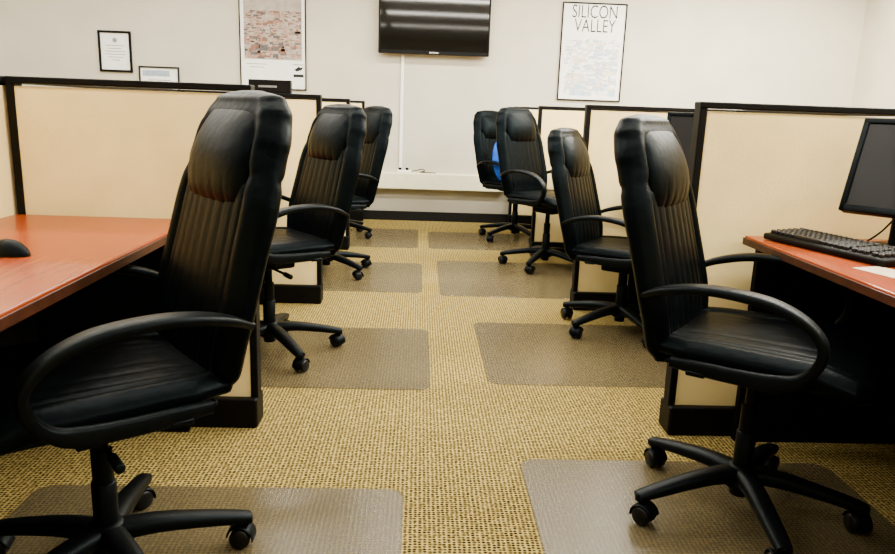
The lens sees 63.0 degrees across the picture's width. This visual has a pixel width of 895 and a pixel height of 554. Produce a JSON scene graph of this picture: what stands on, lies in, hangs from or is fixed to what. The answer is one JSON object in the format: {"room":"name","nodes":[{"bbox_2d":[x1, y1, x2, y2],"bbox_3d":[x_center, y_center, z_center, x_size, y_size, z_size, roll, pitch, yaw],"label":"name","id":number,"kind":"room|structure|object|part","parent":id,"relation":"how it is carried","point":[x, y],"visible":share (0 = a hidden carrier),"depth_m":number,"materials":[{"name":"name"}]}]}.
{"room":"cubicle office","nodes":[
{"label":"cubicle office","id":0,"kind":"room"},
{"bbox_2d":[0,0,866,213],"bbox_3d":[-0.766,-1.936,7.350,10.200,2.700,0.200,1,13,-2],"label":"wall","id":1,"kind":"structure","parent":0,"point":[678,53],"depth_m":7.25,"materials":[{"name":"paint"}]},
{"bbox_2d":[97,30,132,72],"bbox_3d":[-3.226,-2.190,7.088,0.315,0.385,0.020,1,13,-2],"label":"framed certificate","id":2,"kind":"object","parent":1,"relation":"attached to","point":[114,47],"visible":1,"depth_m":7.09,"materials":[{"name":"white paper"}]},
{"bbox_2d":[138,66,179,89],"bbox_3d":[-2.826,-1.912,7.167,0.390,0.300,0.020,1,13,-2],"label":"framed certificate","id":3,"kind":"object","parent":1,"relation":"attached to","point":[146,73],"visible":0.45,"depth_m":7.15,"materials":[{"name":"black"}]},
{"bbox_2d":[238,0,306,90],"bbox_3d":[-1.702,-2.311,7.116,0.645,0.935,0.020,1,13,-2],"label":"poster","id":4,"kind":"object","parent":1,"relation":"attached to","point":[272,33],"visible":0.99,"depth_m":7.12,"materials":[{"name":"white paper"}]},
{"bbox_2d":[399,54,403,166],"bbox_3d":[-0.460,-1.632,7.320,0.030,1.150,0.018,1,13,-2],"label":"cable cover","id":5,"kind":"object","parent":1,"relation":"attached to","point":[402,55],"visible":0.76,"depth_m":7.30,"materials":[{"name":"white plastic"}]},
{"bbox_2d":[378,0,491,56],"bbox_3d":[-0.125,-2.490,7.091,1.080,0.640,0.105,1,13,-2],"label":"television","id":6,"kind":"object","parent":1,"relation":"attached to","point":[423,27],"visible":1,"depth_m":7.06,"materials":[{"name":"plastic"}]},
{"bbox_2d":[364,210,507,222],"bbox_3d":[-0.808,-0.643,7.535,9.800,0.096,0.016,1,13,-2],"label":"baseboard","id":7,"kind":"structure","parent":1,"relation":"attached to","point":[368,214],"depth_m":7.56,"materials":[{"name":"black rubber"}]},
{"bbox_2d":[378,171,502,191],"bbox_3d":[-0.109,-0.971,7.433,1.400,0.160,0.120,1,13,-2],"label":"trim","id":8,"kind":"structure","parent":1,"relation":"attached to","point":[390,180],"depth_m":7.37,"materials":[{"name":"paint"}]},
{"bbox_2d":[397,167,435,173],"bbox_3d":[-0.317,-1.081,7.405,0.396,0.050,0.060,1,13,-2],"label":"power strip","id":9,"kind":"object","parent":8,"relation":"on","point":[400,170],"visible":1,"depth_m":7.38,"materials":[{"name":"white plastic"}]},
{"bbox_3d":[-0.246,-1.077,7.409,0.254,0.042,0.059,1,13,-2],"label":"cord","id":10,"kind":"part","parent":9,"relation":"part of","materials":[{"name":"plastic"}]},
{"bbox_2d":[557,1,627,101],"bbox_3d":[1.434,-2.229,7.251,0.640,0.935,0.020,1,13,-2],"label":"poster","id":11,"kind":"object","parent":1,"relation":"attached to","point":[592,42],"visible":1,"depth_m":7.25,"materials":[{"name":"white paper"}]},
{"bbox_2d":[0,219,894,553],"bbox_3d":[-0.629,0.585,2.637,10.200,0.100,10.520,1,13,-2],"label":"floor","id":12,"kind":"structure","parent":0,"point":[458,411],"depth_m":2.51,"materials":[{"name":"carpet"}]},
{"bbox_2d":[0,75,176,217],"bbox_3d":[-1.473,-0.080,2.522,0.080,1.186,3.385,1,13,-2],"label":"wall","id":13,"kind":"structure","parent":12,"relation":"on","point":[8,203],"depth_m":2.38,"materials":[{"name":"fabric"}]},
{"bbox_2d":[0,214,190,431],"bbox_3d":[-1.112,0.341,1.726,0.586,0.746,1.570,1,13,-2],"label":"desk","id":14,"kind":"object","parent":12,"relation":"on","point":[68,286],"visible":0.48,"depth_m":2.12,"materials":[{"name":"brown wood"}]},
{"bbox_2d":[0,239,30,257],"bbox_3d":[-1.076,-0.075,1.781,0.124,0.043,0.068,5,13,12],"label":"computer mouse","id":15,"kind":"object","parent":14,"relation":"on","point":[9,248],"visible":1,"depth_m":1.76,"materials":[{"name":"black plastic"}]},
{"bbox_3d":[-1.353,0.290,1.706,0.020,0.580,1.490,1,13,-2],"label":"modesty panel","id":16,"kind":"part","parent":14,"relation":"part of","materials":[{"name":"black wood"}]},
{"bbox_2d":[0,214,170,317],"bbox_3d":[-1.102,-0.009,1.646,0.580,0.028,1.570,1,13,-2],"label":"countertop","id":17,"kind":"structure","parent":14,"relation":"on","point":[64,250],"depth_m":1.91,"materials":[{"name":"brown wood"}]},
{"bbox_2d":[4,76,262,427],"bbox_3d":[-1.047,-0.061,2.504,0.780,1.186,0.110,1,13,-2],"label":"wall","id":18,"kind":"structure","parent":12,"relation":"on","point":[90,152],"depth_m":2.39,"materials":[{"name":"fabric"}]},
{"bbox_3d":[-1.423,-0.070,2.488,0.026,1.182,0.058,1,13,-2],"label":"post","id":19,"kind":"part","parent":18,"relation":"part of","materials":[{"name":"metal"}]},
{"bbox_3d":[-0.671,-0.050,2.520,0.026,1.182,0.058,1,13,-2],"label":"post","id":20,"kind":"part","parent":18,"relation":"part of","materials":[{"name":"black metal"}]},
{"bbox_2d":[177,89,322,303],"bbox_3d":[-1.109,-0.442,4.160,0.780,1.186,0.110,1,13,-2],"label":"wall","id":21,"kind":"structure","parent":12,"relation":"on","point":[306,285],"depth_m":4.15,"materials":[{"name":"fabric"}]},
{"bbox_2d":[248,79,291,93],"bbox_3d":[-0.977,-1.051,4.024,0.230,0.070,0.051,1,13,-2],"label":"sign","id":22,"kind":"object","parent":21,"relation":"on","point":[270,86],"visible":0.78,"depth_m":4.00,"materials":[{"name":"grey plastic"}]},
{"bbox_3d":[-1.107,-0.475,4.152,0.730,1.057,0.050,1,13,-2],"label":"fabric panel","id":23,"kind":"part","parent":21,"relation":"part of","materials":[{"name":"beige fabric"}]},
{"bbox_3d":[-0.733,-0.432,4.176,0.026,1.182,0.058,1,13,-2],"label":"post","id":24,"kind":"part","parent":21,"relation":"part of","materials":[{"name":"metal"}]},
{"bbox_2d":[259,274,264,304],"bbox_3d":[-1.208,-0.040,3.376,0.516,0.746,1.580,1,13,-2],"label":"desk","id":25,"kind":"object","parent":12,"relation":"on","point":[261,297],"visible":0.02,"depth_m":4.19,"materials":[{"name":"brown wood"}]},
{"bbox_2d":[285,98,349,249],"bbox_3d":[-1.169,-0.819,5.796,0.780,1.186,0.110,1,13,-2],"label":"wall","id":26,"kind":"structure","parent":12,"relation":"on","point":[346,240],"depth_m":5.66,"materials":[{"name":"fabric"}]},
{"bbox_3d":[-1.168,-0.852,5.788,0.730,1.057,0.050,1,13,-2],"label":"fabric panel","id":27,"kind":"part","parent":26,"relation":"part of","materials":[{"name":"beige fabric"}]},
{"bbox_3d":[-0.793,-0.808,5.812,0.026,1.182,0.058,1,13,-2],"label":"post","id":28,"kind":"part","parent":26,"relation":"part of","materials":[{"name":"metal"}]},
{"bbox_2d":[322,100,364,220],"bbox_3d":[-1.225,-1.166,7.305,0.780,1.186,0.110,1,13,-2],"label":"wall","id":29,"kind":"structure","parent":12,"relation":"on","point":[354,215],"depth_m":7.38,"materials":[{"name":"fabric"}]},
{"bbox_2d":[507,106,584,224],"bbox_3d":[1.070,-1.106,7.404,0.855,1.186,0.110,1,13,-2],"label":"wall","id":30,"kind":"structure","parent":12,"relation":"on","point":[524,212],"depth_m":7.46,"materials":[{"name":"fabric"}]},
{"bbox_3d":[0.656,-1.117,7.386,0.026,1.182,0.058,1,13,-2],"label":"post","id":31,"kind":"part","parent":30,"relation":"part of","materials":[{"name":"black metal"}]},
{"bbox_3d":[1.071,-1.140,7.396,0.805,1.057,0.050,1,13,-2],"label":"fabric panel","id":32,"kind":"part","parent":30,"relation":"part of","materials":[{"name":"beige fabric"}]},
{"bbox_2d":[529,106,646,247],"bbox_3d":[1.126,-0.759,5.894,0.855,1.186,0.110,1,13,-2],"label":"wall","id":33,"kind":"structure","parent":12,"relation":"on","point":[548,120],"depth_m":5.77,"materials":[{"name":"fabric"}]},
{"bbox_3d":[0.712,-0.769,5.877,0.026,1.182,0.058,1,13,-2],"label":"post","id":34,"kind":"part","parent":33,"relation":"part of","materials":[{"name":"black metal"}]},
{"bbox_3d":[1.127,-0.792,5.887,0.805,1.057,0.050,1,13,-2],"label":"fabric panel","id":35,"kind":"part","parent":33,"relation":"part of","materials":[{"name":"beige fabric"}]},
{"bbox_2d":[626,274,638,304],"bbox_3d":[1.336,0.027,3.485,0.580,0.746,1.580,1,13,-2],"label":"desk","id":36,"kind":"object","parent":12,"relation":"on","point":[631,290],"visible":0.02,"depth_m":4.27,"materials":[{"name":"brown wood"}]},
{"bbox_2d":[667,112,693,164],"bbox_3d":[1.223,-0.569,3.475,0.400,0.411,0.200,11,16,34],"label":"computer monitor","id":37,"kind":"object","parent":36,"relation":"on","point":[681,122],"visible":0.14,"depth_m":3.50,"materials":[{"name":"black plastic"}]},
{"bbox_2d":[570,104,736,309],"bbox_3d":[1.186,-0.382,4.258,0.855,1.186,0.110,1,13,-2],"label":"wall","id":38,"kind":"structure","parent":12,"relation":"on","point":[589,282],"depth_m":4.18,"materials":[{"name":"fabric"}]},
{"bbox_3d":[0.773,-0.392,4.241,0.026,1.182,0.058,1,13,-2],"label":"post","id":39,"kind":"part","parent":38,"relation":"part of","materials":[{"name":"black metal"}]},
{"bbox_3d":[1.187,-0.415,4.251,0.805,1.057,0.050,1,13,-2],"label":"fabric panel","id":40,"kind":"part","parent":38,"relation":"part of","materials":[{"name":"beige fabric"}]},
{"bbox_2d":[647,110,894,116],"bbox_3d":[1.647,-0.375,4.300,0.080,1.186,3.375,1,13,-2],"label":"wall","id":41,"kind":"structure","parent":12,"relation":"on","point":[750,111],"depth_m":3.42,"materials":[{"name":"fabric"}]},
{"bbox_2d":[659,101,894,435],"bbox_3d":[1.247,-0.001,2.603,0.855,1.186,0.110,1,13,-2],"label":"wall","id":42,"kind":"structure","parent":12,"relation":"on","point":[751,174],"depth_m":2.50,"materials":[{"name":"fabric"}]},
{"bbox_3d":[0.834,-0.011,2.585,0.026,1.182,0.058,1,13,-2],"label":"post","id":43,"kind":"part","parent":42,"relation":"part of","materials":[{"name":"black metal"}]},
{"bbox_2d":[731,236,894,443],"bbox_3d":[1.357,0.406,1.833,0.660,0.746,1.570,1,13,-2],"label":"desk","id":44,"kind":"object","parent":12,"relation":"on","point":[794,416],"visible":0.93,"depth_m":2.55,"materials":[{"name":"brown wood"}]},
{"bbox_2d":[745,236,894,296],"bbox_3d":[1.373,0.056,1.753,0.655,0.028,1.570,1,13,-2],"label":"countertop","id":45,"kind":"structure","parent":44,"relation":"on","point":[841,266],"depth_m":2.05,"materials":[{"name":"brown wood"}]},
{"bbox_2d":[763,227,894,266],"bbox_3d":[1.203,-0.098,2.245,0.165,0.038,0.460,-2,14,-19],"label":"keyboard","id":46,"kind":"object","parent":44,"relation":"on","point":[873,253],"visible":1,"depth_m":2.20,"materials":[{"name":"black plastic"}]},
{"bbox_2d":[838,118,894,246],"bbox_3d":[1.432,-0.278,2.249,0.200,0.405,0.355,-9,17,-40],"label":"computer monitor","id":47,"kind":"object","parent":44,"relation":"on","point":[869,189],"visible":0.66,"depth_m":2.31,"materials":[{"name":"black plastic"}]},
{"bbox_2d":[853,266,894,278],"bbox_3d":[1.178,-0.012,1.951,0.100,0.001,0.140,-3,14,-19],"label":"paper note","id":48,"kind":"object","parent":44,"relation":"on","point":[883,271],"visible":1,"depth_m":1.97,"materials":[{"name":"white paper"}]},
{"bbox_3d":[1.639,0.368,1.834,0.020,0.580,1.490,1,13,-2],"label":"modesty panel","id":49,"kind":"part","parent":44,"relation":"part of","materials":[{"name":"black"}]},
{"bbox_3d":[-0.655,0.734,1.747,1.080,0.004,0.920,1,13,-2],"label":"chair mat","id":50,"kind":"object","parent":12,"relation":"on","visible":0},
{"bbox_2d":[0,90,292,553],"bbox_3d":[-0.743,0.156,1.664,0.767,1.154,0.665,-8,17,-38],"label":"office chair","id":51,"kind":"object","parent":50,"relation":"on","point":[94,388],"visible":1,"depth_m":1.62,"materials":[{"name":"black leather"}]},
{"bbox_3d":[-0.805,0.413,1.698,0.034,0.165,0.034,-8,17,-38],"label":"lift rod","id":52,"kind":"part","parent":51,"relation":"part of","materials":[{"name":"black plastic"}]},
{"bbox_3d":[-0.822,0.239,1.639,0.560,0.097,0.516,-8,17,-38],"label":"seat","id":53,"kind":"part","parent":51,"relation":"part of","materials":[{"name":"black leather"}]},
{"bbox_3d":[-0.604,0.195,1.467,0.478,0.254,0.125,-8,17,-38],"label":"armrest","id":54,"kind":"part","parent":51,"relation":"part of","materials":[{"name":"black plastic"}]},
{"bbox_3d":[-0.929,0.095,1.855,0.478,0.254,0.125,-8,17,-38],"label":"armrest","id":55,"kind":"part","parent":51,"relation":"part of","materials":[{"name":"black plastic"}]},
{"bbox_3d":[-0.545,-0.107,1.781,0.258,0.682,0.504,-8,17,-38],"label":"backrest","id":56,"kind":"part","parent":51,"relation":"part of","materials":[{"name":"black leather"}]},
{"bbox_3d":[-0.620,0.356,3.401,1.072,0.004,0.850,1,13,-2],"label":"chair mat","id":57,"kind":"object","parent":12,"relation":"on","visible":0},
{"bbox_2d":[260,104,366,371],"bbox_3d":[-0.760,-0.209,3.298,0.782,1.134,0.671,-8,17,-38],"label":"office chair","id":58,"kind":"object","parent":57,"relation":"on","point":[318,210],"visible":0.74,"depth_m":3.29,"materials":[{"name":"black leather"}]},
{"bbox_3d":[-0.817,0.032,3.335,0.034,0.165,0.034,-8,17,-38],"label":"lift rod","id":59,"kind":"part","parent":58,"relation":"part of","materials":[{"name":"black plastic"}]},
{"bbox_3d":[-0.941,-0.286,3.491,0.478,0.254,0.125,-8,17,-38],"label":"armrest","id":60,"kind":"part","parent":58,"relation":"part of","materials":[{"name":"black plastic"}]},
{"bbox_3d":[-0.834,-0.142,3.276,0.560,0.097,0.516,-8,17,-38],"label":"seat","id":61,"kind":"part","parent":58,"relation":"part of","materials":[{"name":"black leather"}]},
{"bbox_3d":[-0.616,-0.186,3.104,0.478,0.254,0.125,-8,17,-38],"label":"armrest","id":62,"kind":"part","parent":58,"relation":"part of","materials":[{"name":"black plastic"}]},
{"bbox_3d":[-0.558,-0.464,3.423,0.258,0.682,0.504,-8,17,-38],"label":"backrest","id":63,"kind":"part","parent":58,"relation":"part of","materials":[{"name":"black leather"}]},
{"bbox_3d":[-0.670,-0.013,5.009,0.992,0.004,0.890,1,13,-2],"label":"chair mat","id":64,"kind":"object","parent":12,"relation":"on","visible":0},
{"bbox_2d":[322,106,392,279],"bbox_3d":[-0.770,-0.596,4.985,0.751,1.136,0.671,-7,16,-34],"label":"office chair","id":65,"kind":"object","parent":64,"relation":"on","point":[379,118],"visible":0.41,"depth_m":4.90,"materials":[{"name":"black leather"}]},
{"bbox_3d":[-0.851,-0.515,4.947,0.560,0.097,0.516,-7,16,-34],"label":"seat","id":66,"kind":"part","parent":65,"relation":"part of","materials":[{"name":"black leather"}]},
{"bbox_3d":[-0.647,-0.555,4.758,0.478,0.254,0.125,-7,16,-34],"label":"armrest","id":67,"kind":"part","parent":65,"relation":"part of","materials":[{"name":"black plastic"}]},
{"bbox_3d":[-0.556,-0.841,5.069,0.258,0.682,0.504,-7,16,-34],"label":"backrest","id":68,"kind":"part","parent":65,"relation":"part of","materials":[{"name":"black leather"}]},
{"bbox_3d":[-0.742,-0.359,6.505,0.958,0.004,0.935,1,13,-2],"label":"chair mat","id":69,"kind":"object","parent":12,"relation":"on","visible":0},
{"bbox_2d":[350,220,371,238],"bbox_3d":[-0.932,-0.927,6.416,0.780,1.131,0.674,-8,16,-36],"label":"office chair","id":70,"kind":"object","parent":69,"relation":"on","point":[358,225],"visible":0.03,"depth_m":6.39,"materials":[{"name":"black plastic"}]},
{"bbox_3d":[0.775,0.731,1.984,1.043,0.004,0.980,1,13,-2],"label":"chair mat","id":71,"kind":"object","parent":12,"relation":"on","visible":0},
{"bbox_2d":[614,114,887,553],"bbox_3d":[0.849,0.128,2.083,0.785,1.132,0.666,10,15,33],"label":"office chair","id":72,"kind":"object","parent":71,"relation":"on","point":[788,350],"visible":1,"depth_m":2.00,"materials":[{"name":"black leather"}]},
{"bbox_3d":[0.629,-0.131,2.163,0.258,0.682,0.504,10,15,33],"label":"backrest","id":73,"kind":"part","parent":72,"relation":"part of","materials":[{"name":"black leather"}]},
{"bbox_3d":[0.706,0.146,1.850,0.478,0.254,0.125,10,15,33],"label":"armrest","id":74,"kind":"part","parent":72,"relation":"part of","materials":[{"name":"black plastic"}]},
{"bbox_3d":[0.871,0.372,2.100,0.034,0.165,0.034,10,15,33],"label":"lift rod","id":75,"kind":"part","parent":72,"relation":"part of","materials":[{"name":"black plastic"}]},
{"bbox_3d":[0.902,0.200,2.043,0.560,0.097,0.516,10,15,33],"label":"seat","id":76,"kind":"part","parent":72,"relation":"part of","materials":[{"name":"black leather"}]},
{"bbox_3d":[0.994,0.060,2.269,0.478,0.254,0.125,10,15,33],"label":"armrest","id":77,"kind":"part","parent":72,"relation":"part of","materials":[{"name":"black plastic"}]},
{"bbox_3d":[0.698,0.365,3.570,1.080,0.004,0.920,1,13,-2],"label":"chair mat","id":78,"kind":"object","parent":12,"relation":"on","visible":0},
{"bbox_2d":[547,128,645,348],"bbox_3d":[0.893,-0.241,3.873,0.761,1.056,0.668,10,15,30],"label":"office chair","id":79,"kind":"object","parent":78,"relation":"on","point":[581,219],"visible":0.82,"depth_m":3.79,"materials":[{"name":"black leather"}]},
{"bbox_3d":[0.681,-0.457,3.945,0.258,0.682,0.504,10,15,30],"label":"backrest","id":80,"kind":"part","parent":79,"relation":"part of","materials":[{"name":"black leather"}]},
{"bbox_3d":[0.778,-0.181,3.637,0.478,0.254,0.125,10,15,30],"label":"armrest","id":81,"kind":"part","parent":79,"relation":"part of","materials":[{"name":"black plastic"}]},
{"bbox_3d":[0.965,-0.129,3.840,0.560,0.097,0.516,10,15,30],"label":"seat","id":82,"kind":"part","parent":79,"relation":"part of","materials":[{"name":"black leather"}]},
{"bbox_3d":[1.043,-0.270,4.070,0.478,0.254,0.125,10,15,30],"label":"armrest","id":83,"kind":"part","parent":79,"relation":"part of","materials":[{"name":"black plastic"}]},
{"bbox_3d":[0.508,0.010,5.094,1.147,0.004,1.080,1,13,-2],"label":"chair mat","id":84,"kind":"object","parent":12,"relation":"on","visible":0},
{"bbox_2d":[496,107,572,273],"bbox_3d":[0.734,-0.658,5.424,0.667,1.166,0.796,-8,16,-38],"label":"office chair","id":85,"kind":"object","parent":84,"relation":"on","point":[521,157],"visible":0.83,"depth_m":5.43,"materials":[{"name":"black leather"}]},
{"bbox_3d":[0.551,-0.942,5.553,0.504,0.682,0.258,-9,17,-41],"label":"backrest","id":86,"kind":"part","parent":85,"relation":"part of","materials":[{"name":"black leather"}]},
{"bbox_3d":[0.536,-0.642,5.235,0.125,0.254,0.478,-9,17,-41],"label":"armrest","id":87,"kind":"part","parent":85,"relation":"part of","materials":[{"name":"black plastic"}]},
{"bbox_3d":[0.769,-0.575,5.376,0.516,0.097,0.560,-9,17,-41],"label":"seat","id":88,"kind":"part","parent":85,"relation":"part of","materials":[{"name":"black leather"}]},
{"bbox_3d":[0.743,-0.404,5.438,0.034,0.165,0.034,-9,17,-41],"label":"lift rod","id":89,"kind":"part","parent":85,"relation":"part of","materials":[{"name":"black plastic"}]},
{"bbox_3d":[0.374,-0.319,6.509,1.090,0.004,0.845,1,13,-2],"label":"chair mat","id":90,"kind":"object","parent":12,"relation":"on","visible":0},
{"bbox_2d":[473,110,530,244],"bbox_3d":[0.578,-0.909,6.566,0.670,1.134,0.779,-9,17,-41],"label":"office chair","id":91,"kind":"object","parent":90,"relation":"on","point":[484,122],"visible":0.44,"depth_m":6.57,"materials":[{"name":"black leather"}]},
{"bbox_3d":[0.422,-1.182,6.715,0.504,0.682,0.258,-9,17,-41],"label":"backrest","id":92,"kind":"part","parent":91,"relation":"part of","materials":[{"name":"black leather"}]},
{"bbox_3d":[0.408,-0.892,6.395,0.125,0.254,0.478,-9,17,-41],"label":"armrest","id":93,"kind":"part","parent":91,"relation":"part of","materials":[{"name":"black plastic"}]},
{"bbox_3d":[0.641,-0.825,6.536,0.516,0.097,0.560,-9,17,-41],"label":"seat","id":94,"kind":"part","parent":91,"relation":"part of","materials":[{"name":"black leather"}]},
{"bbox_2d":[492,143,500,179],"bbox_3d":[0.511,-1.038,6.413,0.200,0.369,0.212,-10,17,-41],"label":"backpack","id":95,"kind":"object","parent":91,"relation":"on","point":[495,153],"visible":0.19,"depth_m":6.38,"materials":[{"name":"blue fabric"}]},
{"bbox_2d":[851,0,894,117],"bbox_3d":[4.413,-0.648,2.540,0.200,2.700,10.120,1,13,-2],"label":"wall","id":96,"kind":"structure","parent":0,"point":[874,85],"depth_m":7.07,"materials":[{"name":"paint"}]}
]}

